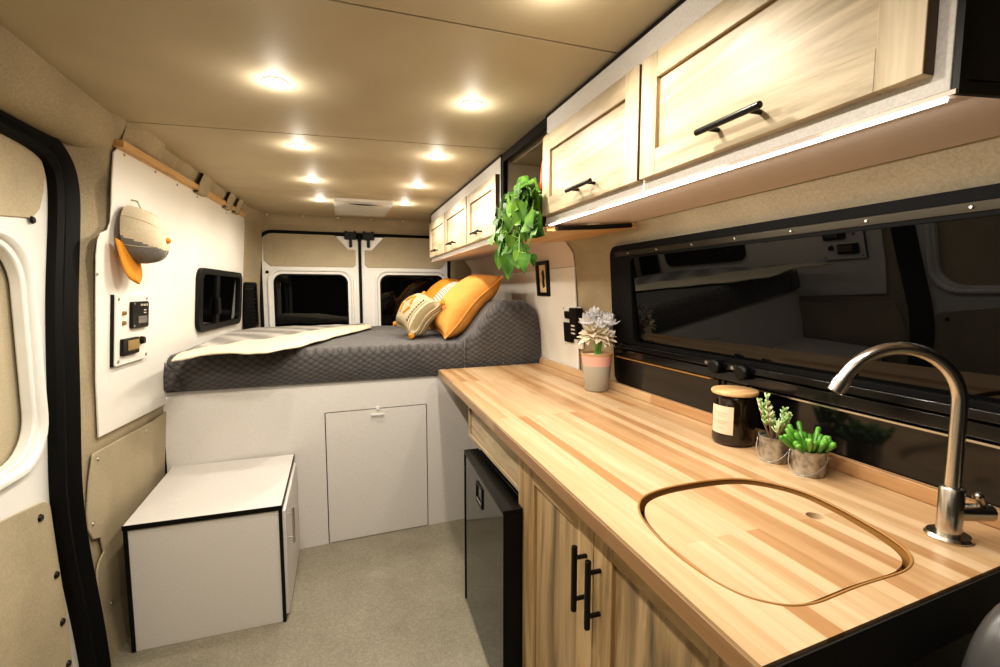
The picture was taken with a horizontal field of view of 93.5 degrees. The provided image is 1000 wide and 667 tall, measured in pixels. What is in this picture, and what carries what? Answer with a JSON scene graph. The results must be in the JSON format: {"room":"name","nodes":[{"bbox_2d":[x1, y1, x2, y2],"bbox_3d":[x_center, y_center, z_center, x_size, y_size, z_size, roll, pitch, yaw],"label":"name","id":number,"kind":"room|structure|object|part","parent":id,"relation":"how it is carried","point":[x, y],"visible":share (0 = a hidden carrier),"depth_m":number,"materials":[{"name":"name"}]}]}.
{"room":"vehicle interior","nodes":[
{"label":"vehicle interior","id":0,"kind":"room"},
{"bbox_2d":[61,113,264,660],"bbox_3d":[-1.729,0.240,2.769,0.299,2.233,2.463,-1,5,-16],"label":"wall","id":1,"kind":"structure","parent":0,"point":[202,233],"depth_m":1.91,"materials":[{"name":"beige"}]},
{"bbox_2d":[0,110,110,666],"bbox_3d":[-0.974,0.419,0.156,0.059,1.935,3.320,-2,5,-19],"label":"trim","id":2,"kind":"structure","parent":1,"relation":"attached to","point":[66,498],"depth_m":1.57,"materials":[{"name":"black rubber"}]},
{"bbox_2d":[0,24,118,148],"bbox_3d":[-0.913,-0.575,0.112,0.157,0.143,3.490,-2,5,-19],"label":"wall panel","id":3,"kind":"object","parent":1,"relation":"attached to","point":[33,92],"depth_m":1.34,"materials":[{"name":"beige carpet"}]},
{"bbox_2d":[110,295,148,367],"bbox_3d":[-1.474,-0.020,1.884,0.046,0.272,0.275,-1,5,-15],"label":"control panel","id":4,"kind":"object","parent":1,"relation":"attached to","point":[129,314],"visible":1,"depth_m":1.84,"materials":[{"name":"white plastic"}]},
{"bbox_2d":[122,123,214,193],"bbox_3d":[-1.676,-0.843,2.763,0.066,0.076,2.093,-1,5,-16],"label":"trim","id":5,"kind":"structure","parent":1,"relation":"attached to","point":[140,138],"depth_m":1.90,"materials":[{"name":"beige carpet"}]},
{"bbox_2d":[113,139,245,216],"bbox_3d":[-1.642,-0.822,2.591,0.085,0.128,1.817,-1,5,-15],"label":"trim","id":6,"kind":"structure","parent":1,"relation":"attached to","point":[202,189],"depth_m":2.32,"materials":[{"name":"brown wood"}]},
{"bbox_2d":[195,268,241,331],"bbox_3d":[-1.794,-0.223,3.034,0.047,0.364,0.912,-1,5,-16],"label":"window","id":7,"kind":"structure","parent":1,"relation":"in","point":[218,293],"depth_m":2.91,"materials":[{"name":"black plastic"}]},
{"bbox_3d":[-1.802,-0.222,3.031,0.029,0.324,0.872,-1,5,-16],"label":"glass","id":8,"kind":"part","parent":7,"relation":"part of","materials":[{"name":"black glass"}]},
{"bbox_2d":[242,282,258,327],"bbox_3d":[-1.966,-0.225,3.705,0.020,0.356,0.218,0,5,-3],"label":"air vent","id":9,"kind":"object","parent":1,"relation":"in","point":[250,294],"visible":0.92,"depth_m":3.70,"materials":[{"name":"black plastic"}]},
{"bbox_3d":[-1.442,-0.492,1.864,0.034,0.079,0.007,-2,5,-19],"label":"wall hook","id":10,"kind":"object","parent":1,"relation":"attached to","visible":0},
{"bbox_2d":[115,205,170,283],"bbox_3d":[-1.365,-0.344,1.829,0.139,0.303,0.221,-2,5,-19],"label":"baseball cap","id":11,"kind":"object","parent":10,"relation":"hanging from","point":[145,239],"visible":1,"depth_m":1.77,"materials":[{"name":"beige fabric"}]},
{"bbox_3d":[-1.373,-0.385,1.839,0.118,0.220,0.192,-2,5,-19],"label":"crown","id":12,"kind":"part","parent":11,"relation":"part of","materials":[{"name":"beige fabric"}]},
{"bbox_2d":[111,519,488,666],"bbox_3d":[-0.368,1.280,1.685,2.300,0.050,5.800,-2,5,-19],"label":"floor","id":13,"kind":"structure","parent":0,"point":[396,598],"depth_m":2.02,"materials":[{"name":"carpet"}]},
{"bbox_2d":[121,454,299,652],"bbox_3d":[-1.242,0.940,2.161,0.592,0.542,0.568,-2,5,-19],"label":"storage box","id":14,"kind":"object","parent":13,"relation":"on","point":[213,549],"visible":1,"depth_m":1.92,"materials":[{"name":"white laminate"}]},
{"bbox_3d":[-1.260,0.691,2.134,0.550,0.042,0.565,-2,5,-19],"label":"lid","id":15,"kind":"part","parent":14,"relation":"part of","materials":[{"name":"white laminate"}]},
{"bbox_3d":[-0.994,0.941,2.241,0.016,0.485,0.515,-2,5,-19],"label":"door","id":16,"kind":"part","parent":14,"relation":"part of","materials":[{"name":"white laminate"}]},
{"bbox_3d":[-0.914,0.839,2.060,0.030,0.160,0.012,-2,5,-19],"label":"handle","id":17,"kind":"part","parent":14,"relation":"part of","materials":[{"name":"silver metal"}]},
{"bbox_2d":[163,375,480,548],"bbox_3d":[-0.942,0.643,3.411,2.027,0.910,1.667,-2,5,-19],"label":"bed base","id":18,"kind":"object","parent":13,"relation":"on","point":[373,456],"visible":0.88,"depth_m":2.62,"materials":[{"name":"white laminate"}]},
{"bbox_3d":[-1.634,0.743,2.306,0.008,0.908,0.003,-2,5,-19],"label":"edge trim","id":19,"kind":"part","parent":18,"relation":"part of","materials":[{"name":"black plastic"}]},
{"bbox_2d":[163,300,539,392],"bbox_3d":[-0.927,-0.025,3.321,2.012,0.432,1.674,-2,5,-19],"label":"mattress","id":20,"kind":"object","parent":18,"relation":"on","point":[503,332],"visible":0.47,"depth_m":2.65,"materials":[{"name":"grey fabric"}]},
{"bbox_2d":[171,324,371,361],"bbox_3d":[-1.242,0.014,2.958,0.429,0.030,2.084,0,5,1],"label":"throw blanket","id":21,"kind":"object","parent":20,"relation":"on","point":[261,346],"visible":1,"depth_m":2.43,"materials":[{"name":"white fabric"}]},
{"bbox_2d":[393,291,444,338],"bbox_3d":[-0.544,-0.131,3.109,0.250,0.301,0.417,-3,6,-28],"label":"cushion","id":22,"kind":"object","parent":20,"relation":"on","point":[416,313],"visible":0.98,"depth_m":2.98,"materials":[{"name":"beige fabric"}]},
{"bbox_2d":[426,278,461,298],"bbox_3d":[-0.512,-0.307,3.910,0.314,0.321,0.406,-2,5,-19],"label":"cushion","id":23,"kind":"object","parent":20,"relation":"on","point":[434,289],"visible":0.34,"depth_m":3.80,"materials":[{"name":"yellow fabric"}]},
{"bbox_2d":[433,281,457,301],"bbox_3d":[-0.396,-0.224,3.533,0.309,0.352,0.406,-2,5,-19],"label":"cushion","id":24,"kind":"object","parent":20,"relation":"on","point":[444,290],"visible":0.13,"depth_m":3.49,"materials":[{"name":"white fabric"}]},
{"bbox_2d":[428,274,503,338],"bbox_3d":[-0.246,-0.196,3.141,0.409,0.414,0.486,-2,5,-19],"label":"cushion","id":25,"kind":"object","parent":20,"relation":"on","point":[466,298],"visible":0.92,"depth_m":2.96,"materials":[{"name":"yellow fabric"}]},
{"bbox_3d":[-0.694,0.791,2.697,0.555,0.734,0.018,-2,6,-22],"label":"hatch door","id":26,"kind":"part","parent":18,"relation":"part of","materials":[{"name":"white laminate"}]},
{"bbox_2d":[464,448,522,666],"bbox_3d":[0.190,0.882,1.904,0.582,0.703,0.608,-2,5,-19],"label":"mini fridge","id":27,"kind":"object","parent":13,"relation":"on","point":[493,513],"visible":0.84,"depth_m":1.67,"materials":[{"name":"black plastic"}]},
{"bbox_3d":[-0.043,0.887,1.826,0.058,0.678,0.604,-1,5,-16],"label":"door","id":28,"kind":"part","parent":27,"relation":"part of","materials":[{"name":"black metal"}]},
{"bbox_2d":[519,457,975,666],"bbox_3d":[0.494,0.840,1.222,0.676,0.908,0.950,-2,5,-19],"label":"base cabinet","id":29,"kind":"object","parent":13,"relation":"on","point":[583,605],"visible":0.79,"depth_m":1.10,"materials":[{"name":"brown wood"}]},
{"bbox_2d":[468,407,518,491],"bbox_3d":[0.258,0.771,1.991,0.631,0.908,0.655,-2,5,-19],"label":"drawer","id":30,"kind":"object","parent":29,"relation":"attached to","point":[502,456],"visible":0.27,"depth_m":1.82,"materials":[{"name":"brown wood"}]},
{"bbox_3d":[0.220,0.829,1.131,0.018,0.866,0.945,-2,5,-19],"label":"frame","id":31,"kind":"part","parent":29,"relation":"part of","materials":[{"name":"brown wood"}]},
{"bbox_3d":[0.156,0.793,1.317,0.020,0.805,0.430,-2,5,-19],"label":"door","id":32,"kind":"part","parent":29,"relation":"part of","materials":[{"name":"brown wood"}]},
{"bbox_3d":[0.186,0.578,1.113,0.039,0.160,0.014,-2,5,-19],"label":"handle","id":33,"kind":"part","parent":29,"relation":"part of","materials":[{"name":"black metal"}]},
{"bbox_3d":[0.207,0.583,1.052,0.039,0.160,0.014,-2,5,-19],"label":"handle","id":34,"kind":"part","parent":29,"relation":"part of","materials":[{"name":"black metal"}]},
{"bbox_3d":[0.294,0.830,0.908,0.020,0.805,0.430,-2,5,-19],"label":"door","id":35,"kind":"part","parent":29,"relation":"part of","materials":[{"name":"brown wood"}]},
{"bbox_2d":[438,357,999,666],"bbox_3d":[0.292,0.320,1.767,0.724,0.126,2.304,-2,5,-19],"label":"countertop","id":36,"kind":"structure","parent":29,"relation":"on","point":[600,453],"depth_m":0.98,"materials":[{"name":"brown wood"}]},
{"bbox_2d":[577,305,619,391],"bbox_3d":[0.441,0.066,2.125,0.193,0.386,0.167,1,5,6],"label":"flower pot","id":37,"kind":"object","parent":36,"relation":"on","point":[596,363],"visible":1,"depth_m":2.09,"materials":[{"name":"beige"}]},
{"bbox_3d":[0.441,0.172,2.145,0.146,0.172,0.146,-2,5,-19],"label":"pot","id":38,"kind":"part","parent":37,"relation":"part of","materials":[{"name":"beige ceramic"}]},
{"bbox_2d":[711,385,758,446],"bbox_3d":[0.697,0.245,1.401,0.128,0.160,0.128,-2,5,-19],"label":"candle jar","id":39,"kind":"object","parent":36,"relation":"on","point":[734,407],"visible":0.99,"depth_m":1.35,"materials":[{"name":"black glass"}]},
{"bbox_3d":[0.697,0.171,1.394,0.128,0.012,0.128,-2,5,-19],"label":"lid","id":40,"kind":"part","parent":39,"relation":"part of","materials":[{"name":"brown wood"}]},
{"bbox_2d":[756,392,792,463],"bbox_3d":[0.724,0.246,1.244,0.095,0.186,0.085,-2,5,-19],"label":"planter","id":41,"kind":"object","parent":36,"relation":"on","point":[772,449],"visible":0.99,"depth_m":1.23,"materials":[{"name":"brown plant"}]},
{"bbox_3d":[0.712,0.308,1.235,0.084,0.048,0.063,5,7,45],"label":"handle","id":42,"kind":"part","parent":41,"relation":"part of","materials":[{"name":"metal"}]},
{"bbox_2d":[638,478,913,606],"bbox_3d":[0.502,0.388,0.912,0.450,0.039,0.413,-2,5,-19],"label":"cover","id":43,"kind":"object","parent":36,"relation":"in","point":[758,540],"visible":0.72,"depth_m":0.86,"materials":[{"name":"brown wood"}]},
{"bbox_2d":[779,421,836,477],"bbox_3d":[0.767,0.290,1.163,0.145,0.113,0.110,-5,7,-44],"label":"planter","id":44,"kind":"object","parent":36,"relation":"on","point":[810,453],"visible":1,"depth_m":1.14,"materials":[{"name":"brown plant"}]},
{"bbox_3d":[0.744,0.318,1.146,0.065,0.045,0.087,-4,7,-40],"label":"handle","id":45,"kind":"part","parent":44,"relation":"part of","materials":[{"name":"metal"}]},
{"bbox_3d":[0.649,0.436,0.704,0.716,0.085,0.003,-2,6,-22],"label":"trim","id":46,"kind":"part","parent":36,"relation":"part of","materials":[{"name":"black"}]},
{"bbox_2d":[827,342,997,546],"bbox_3d":[0.750,0.195,0.850,0.292,0.359,0.070,0,5,1],"label":"faucet","id":47,"kind":"object","parent":36,"relation":"on","point":[952,510],"visible":1,"depth_m":0.84,"materials":[{"name":"silver metal"}]},
{"bbox_3d":[0.728,0.149,0.856,0.218,0.270,0.024,1,5,7],"label":"gooseneck spout","id":48,"kind":"part","parent":47,"relation":"part of","materials":[{"name":"silver metal"}]},
{"bbox_3d":[0.868,0.302,0.847,0.040,0.039,0.018,-2,5,-19],"label":"lever","id":49,"kind":"part","parent":47,"relation":"part of","materials":[{"name":"silver metal"}]},
{"bbox_3d":[0.660,0.854,0.787,0.637,0.858,0.020,-2,5,-19],"label":"panel","id":50,"kind":"part","parent":29,"relation":"part of","materials":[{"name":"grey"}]},
{"bbox_2d":[961,603,999,666],"bbox_3d":[0.860,0.861,0.532,0.382,0.989,0.470,-2,5,-19],"label":"seat","id":51,"kind":"object","parent":13,"relation":"on","point":[983,650],"visible":1,"depth_m":0.63,"materials":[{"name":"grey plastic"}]},
{"bbox_2d":[0,0,679,220],"bbox_3d":[-0.339,-0.767,1.385,1.880,0.020,5.560,-2,5,-19],"label":"ceiling","id":52,"kind":"structure","parent":0,"point":[376,89],"depth_m":1.38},
{"bbox_2d":[262,76,288,87],"bbox_3d":[-0.677,-0.757,1.419,0.076,0.006,0.076,-2,5,-19],"label":"recessed light","id":53,"kind":"object","parent":52,"relation":"in","point":[272,81],"visible":1,"depth_m":1.41,"materials":[{"name":"white paint"}]},
{"bbox_2d":[289,143,307,148],"bbox_3d":[-0.876,-0.813,2.046,0.076,0.006,0.076,-2,5,-19],"label":"recessed light","id":54,"kind":"object","parent":52,"relation":"in","point":[293,145],"visible":1,"depth_m":2.04,"materials":[{"name":"white paint"}]},
{"bbox_2d":[305,179,318,181],"bbox_3d":[-1.069,-0.869,2.675,0.076,0.006,0.076,-2,5,-19],"label":"recessed light","id":55,"kind":"object","parent":52,"relation":"in","point":[307,180],"visible":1,"depth_m":2.66,"materials":[{"name":"white paint"}]},
{"bbox_2d":[334,198,392,216],"bbox_3d":[-1.033,-0.938,3.529,0.395,0.020,0.640,-2,5,-19],"label":"ceiling vent","id":56,"kind":"object","parent":52,"relation":"in","point":[343,206],"visible":1,"depth_m":3.44,"materials":[{"name":"white paint"}]},
{"bbox_2d":[412,185,423,187],"bbox_3d":[-0.494,-0.883,2.826,0.076,0.006,0.076,-2,5,-19],"label":"recessed light","id":57,"kind":"object","parent":52,"relation":"in","point":[413,186],"visible":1,"depth_m":2.81,"materials":[{"name":"white paint"}]},
{"bbox_2d":[429,154,444,159],"bbox_3d":[-0.295,-0.828,2.209,0.076,0.006,0.076,-2,5,-19],"label":"recessed light","id":58,"kind":"object","parent":52,"relation":"in","point":[435,156],"visible":1,"depth_m":2.20,"materials":[{"name":"white paint"}]},
{"bbox_2d":[461,100,482,108],"bbox_3d":[-0.094,-0.772,1.589,0.076,0.006,0.076,-2,5,-19],"label":"recessed light","id":59,"kind":"object","parent":52,"relation":"in","point":[468,104],"visible":1,"depth_m":1.58,"materials":[{"name":"white paint"}]},
{"bbox_2d":[262,235,447,326],"bbox_3d":[-1.298,-0.029,4.347,2.300,2.080,0.040,-2,5,-19],"label":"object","id":60,"kind":"structure","parent":0,"point":[335,235],"depth_m":4.25,"materials":[{"name":"black metal"}]},
{"bbox_2d":[260,223,470,326],"bbox_3d":[-1.200,0.027,4.232,2.010,1.990,0.050,-2,5,-19],"label":"wall","id":61,"kind":"structure","parent":0,"point":[459,269],"depth_m":4.15,"materials":[{"name":"beige carpet"}]},
{"bbox_2d":[262,231,359,326],"bbox_3d":[-1.614,-0.101,4.072,0.770,1.573,0.075,-2,5,-19],"label":"door","id":62,"kind":"structure","parent":61,"relation":"in","point":[308,279],"depth_m":4.04,"materials":[{"name":"white paint"}]},
{"bbox_3d":[-1.611,-0.706,4.002,0.729,0.272,0.008,-2,5,-19],"label":"cloth panel","id":63,"kind":"part","parent":62,"relation":"part of","materials":[{"name":"beige fabric"}]},
{"bbox_2d":[264,213,430,229],"bbox_3d":[-1.192,-0.943,4.060,1.930,0.115,0.125,-2,5,-19],"label":"trim","id":64,"kind":"structure","parent":61,"relation":"attached to","point":[271,218],"depth_m":4.04,"materials":[{"name":"beige carpet"}]},
{"bbox_2d":[260,230,449,326],"bbox_3d":[-1.234,-0.102,4.189,1.614,1.560,0.047,-2,5,-19],"label":"trim","id":65,"kind":"structure","parent":61,"relation":"attached to","point":[359,235],"depth_m":4.10,"materials":[{"name":"black rubber"}]},
{"bbox_2d":[361,231,447,325],"bbox_3d":[-0.853,-0.124,4.327,0.788,1.573,0.075,-2,5,-19],"label":"door","id":66,"kind":"structure","parent":61,"relation":"in","point":[394,269],"depth_m":4.25,"materials":[{"name":"white paint"}]},
{"bbox_3d":[-0.851,-0.729,4.256,0.723,0.272,0.008,-2,5,-19],"label":"cloth panel","id":67,"kind":"part","parent":66,"relation":"part of","materials":[{"name":"beige fabric"}]},
{"bbox_2d":[465,241,574,274],"bbox_3d":[0.036,-0.515,3.432,0.073,0.148,2.055,-2,5,-19],"label":"wall","id":68,"kind":"structure","parent":0,"point":[559,254],"depth_m":2.79,"materials":[{"name":"beige laminate"}]},
{"bbox_2d":[492,267,579,369],"bbox_3d":[0.085,-0.141,3.477,0.043,0.600,2.065,-2,5,-19],"label":"wall","id":69,"kind":"structure","parent":0,"point":[521,286],"depth_m":2.80,"materials":[{"name":"white paint"}]},
{"bbox_2d":[535,260,550,295],"bbox_3d":[0.260,-0.333,2.858,0.033,0.210,0.177,-2,5,-19],"label":"picture frame","id":70,"kind":"object","parent":69,"relation":"attached to","point":[542,271],"visible":0.95,"depth_m":2.86,"materials":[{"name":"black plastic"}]},
{"bbox_2d":[539,265,546,291],"bbox_3d":[0.266,-0.333,2.860,0.020,0.190,0.157,-2,5,-19],"label":"print","id":71,"kind":"object","parent":70,"relation":"attached to","point":[542,268],"depth_m":2.86,"materials":[{"name":"beige paper"}]},
{"bbox_2d":[562,306,583,348],"bbox_3d":[0.409,-0.035,2.461,0.065,0.211,0.241,-2,5,-19],"label":"power outlet","id":72,"kind":"object","parent":69,"relation":"attached to","point":[571,315],"visible":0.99,"depth_m":2.45,"materials":[{"name":"black plastic"}]},
{"bbox_2d":[564,311,568,318],"bbox_3d":[0.374,-0.102,2.576,0.015,0.040,0.075,-2,5,-19],"label":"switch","id":73,"kind":"object","parent":72,"relation":"attached to","point":[566,313],"depth_m":2.58,"materials":[{"name":"black plastic"}]},
{"bbox_2d":[464,135,999,381],"bbox_3d":[0.570,0.222,1.833,0.193,2.030,5.660,-2,5,-19],"label":"wall","id":74,"kind":"structure","parent":0,"point":[976,163],"depth_m":1.22,"materials":[{"name":"beige paint"}]},
{"bbox_2d":[429,155,546,261],"bbox_3d":[-0.129,-0.711,3.078,0.433,0.386,1.789,-2,5,-19],"label":"upper cabinet","id":75,"kind":"object","parent":74,"relation":"attached to","point":[461,228],"visible":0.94,"depth_m":2.72,"materials":[{"name":"white laminate"}]},
{"bbox_3d":[-0.473,-0.730,3.570,0.020,0.275,0.595,-2,5,-19],"label":"door","id":76,"kind":"part","parent":75,"relation":"part of","materials":[{"name":"brown wood"}]},
{"bbox_3d":[-0.280,-0.678,2.996,0.020,0.275,0.600,-2,5,-19],"label":"door","id":77,"kind":"part","parent":75,"relation":"part of","materials":[{"name":"brown wood"}]},
{"bbox_3d":[-0.277,-0.895,3.012,0.013,0.008,1.785,-2,5,-19],"label":"ceiling trim","id":78,"kind":"part","parent":75,"relation":"part of","materials":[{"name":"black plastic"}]},
{"bbox_3d":[-0.126,-0.530,2.462,0.036,0.012,0.144,-2,5,-19],"label":"handle","id":79,"kind":"part","parent":75,"relation":"part of","materials":[{"name":"black metal"}]},
{"bbox_3d":[-0.096,-0.629,2.452,0.020,0.275,0.530,-2,5,-19],"label":"door","id":80,"kind":"part","parent":75,"relation":"part of","materials":[{"name":"brown wood"}]},
{"bbox_3d":[0.181,-0.636,2.246,0.371,0.386,0.007,-2,5,-19],"label":"edge trim","id":81,"kind":"part","parent":75,"relation":"part of","materials":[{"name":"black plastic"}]},
{"bbox_2d":[502,118,635,242],"bbox_3d":[0.278,-0.601,1.979,0.383,0.408,0.560,-2,5,-19],"label":"shelf","id":82,"kind":"object","parent":74,"relation":"attached to","point":[525,157],"visible":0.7,"depth_m":2.01,"materials":[{"name":"brown wood"}]},
{"bbox_2d":[487,175,544,279],"bbox_3d":[0.061,-0.415,1.850,0.261,0.406,0.659,1,5,7],"label":"trailing plant","id":83,"kind":"object","parent":82,"relation":"on","point":[518,211],"visible":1,"depth_m":1.70,"materials":[{"name":"green plant"}]},
{"bbox_3d":[0.096,-0.610,1.949,0.016,0.386,0.498,-2,5,-19],"label":"frame","id":84,"kind":"part","parent":82,"relation":"part of","materials":[{"name":"black plastic"}]},
{"bbox_2d":[542,0,999,225],"bbox_3d":[0.512,-0.539,1.180,0.433,0.390,1.221,-2,5,-19],"label":"upper cabinet","id":85,"kind":"object","parent":74,"relation":"attached to","point":[710,86],"depth_m":0.86,"materials":[{"name":"white laminate"}]},
{"bbox_3d":[0.238,-0.433,1.382,0.036,0.012,0.150,-2,5,-19],"label":"handle","id":86,"kind":"part","parent":85,"relation":"part of","materials":[{"name":"black metal"}]},
{"bbox_3d":[0.253,-0.536,1.416,0.020,0.275,0.576,-2,5,-19],"label":"door","id":87,"kind":"part","parent":85,"relation":"part of","materials":[{"name":"brown wood"}]},
{"bbox_3d":[0.363,-0.724,1.113,0.013,0.008,1.217,-2,5,-19],"label":"ceiling trim","id":88,"kind":"part","parent":85,"relation":"part of","materials":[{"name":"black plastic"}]},
{"bbox_3d":[0.418,-0.386,0.851,0.036,0.012,0.150,-2,5,-19],"label":"handle","id":89,"kind":"part","parent":85,"relation":"part of","materials":[{"name":"black metal"}]},
{"bbox_3d":[0.369,-0.342,1.145,0.008,0.005,1.180,-2,5,-19],"label":"led strip","id":90,"kind":"part","parent":85,"relation":"part of","materials":[{"name":"white plastic"}]},
{"bbox_3d":[0.443,-0.486,0.856,0.020,0.275,0.593,-2,5,-19],"label":"door","id":91,"kind":"part","parent":85,"relation":"part of","materials":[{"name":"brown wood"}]},
{"bbox_3d":[0.731,-0.490,0.615,0.371,0.386,0.007,-2,5,-19],"label":"edge trim","id":92,"kind":"part","parent":85,"relation":"part of","materials":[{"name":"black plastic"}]},
{"bbox_3d":[0.713,-0.491,0.611,0.293,0.348,0.004,-2,5,-19],"label":"panel","id":93,"kind":"part","parent":85,"relation":"part of","materials":[{"name":"black plastic"}]},
{"bbox_2d":[610,183,999,507],"bbox_3d":[0.932,0.028,0.909,0.074,0.612,2.618,-2,5,-19],"label":"window","id":94,"kind":"structure","parent":74,"relation":"in","point":[778,308],"depth_m":1.17,"materials":[{"name":"black glass"}]},
{"bbox_3d":[0.944,0.270,0.935,0.004,0.115,2.558,-2,5,-19],"label":"pane","id":95,"kind":"part","parent":94,"relation":"part of","materials":[{"name":"black glass"}]},
{"bbox_3d":[0.954,-0.040,0.866,0.052,0.375,2.435,-2,5,-19],"label":"glass","id":96,"kind":"part","parent":94,"relation":"part of","materials":[{"name":"black glass"}]},
{"bbox_3d":[-1.439,0.251,1.232,0.040,2.080,5.800,-2,5,-19],"label":"wall","id":97,"kind":"structure","parent":0,"visible":0},
{"bbox_2d":[0,133,78,666],"bbox_3d":[-1.003,0.448,0.128,0.071,1.885,3.205,-2,5,-19],"label":"door","id":98,"kind":"structure","parent":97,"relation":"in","point":[36,630],"depth_m":1.41,"materials":[{"name":"white paint"}]},
{"bbox_3d":[-1.340,0.085,1.007,0.010,0.710,0.940,-2,5,-19],"label":"infill panel","id":99,"kind":"part","parent":98,"relation":"part of","materials":[{"name":"beige fabric"}]},
{"bbox_3d":[-1.260,-0.411,0.888,0.006,0.260,1.350,-2,5,-19],"label":"cloth panel","id":100,"kind":"part","parent":98,"relation":"part of","materials":[{"name":"beige fabric"}]},
{"bbox_3d":[-1.184,0.879,0.776,0.006,0.670,1.670,-2,5,-19],"label":"cloth panel","id":101,"kind":"part","parent":98,"relation":"part of","materials":[{"name":"beige fabric"}]}
]}

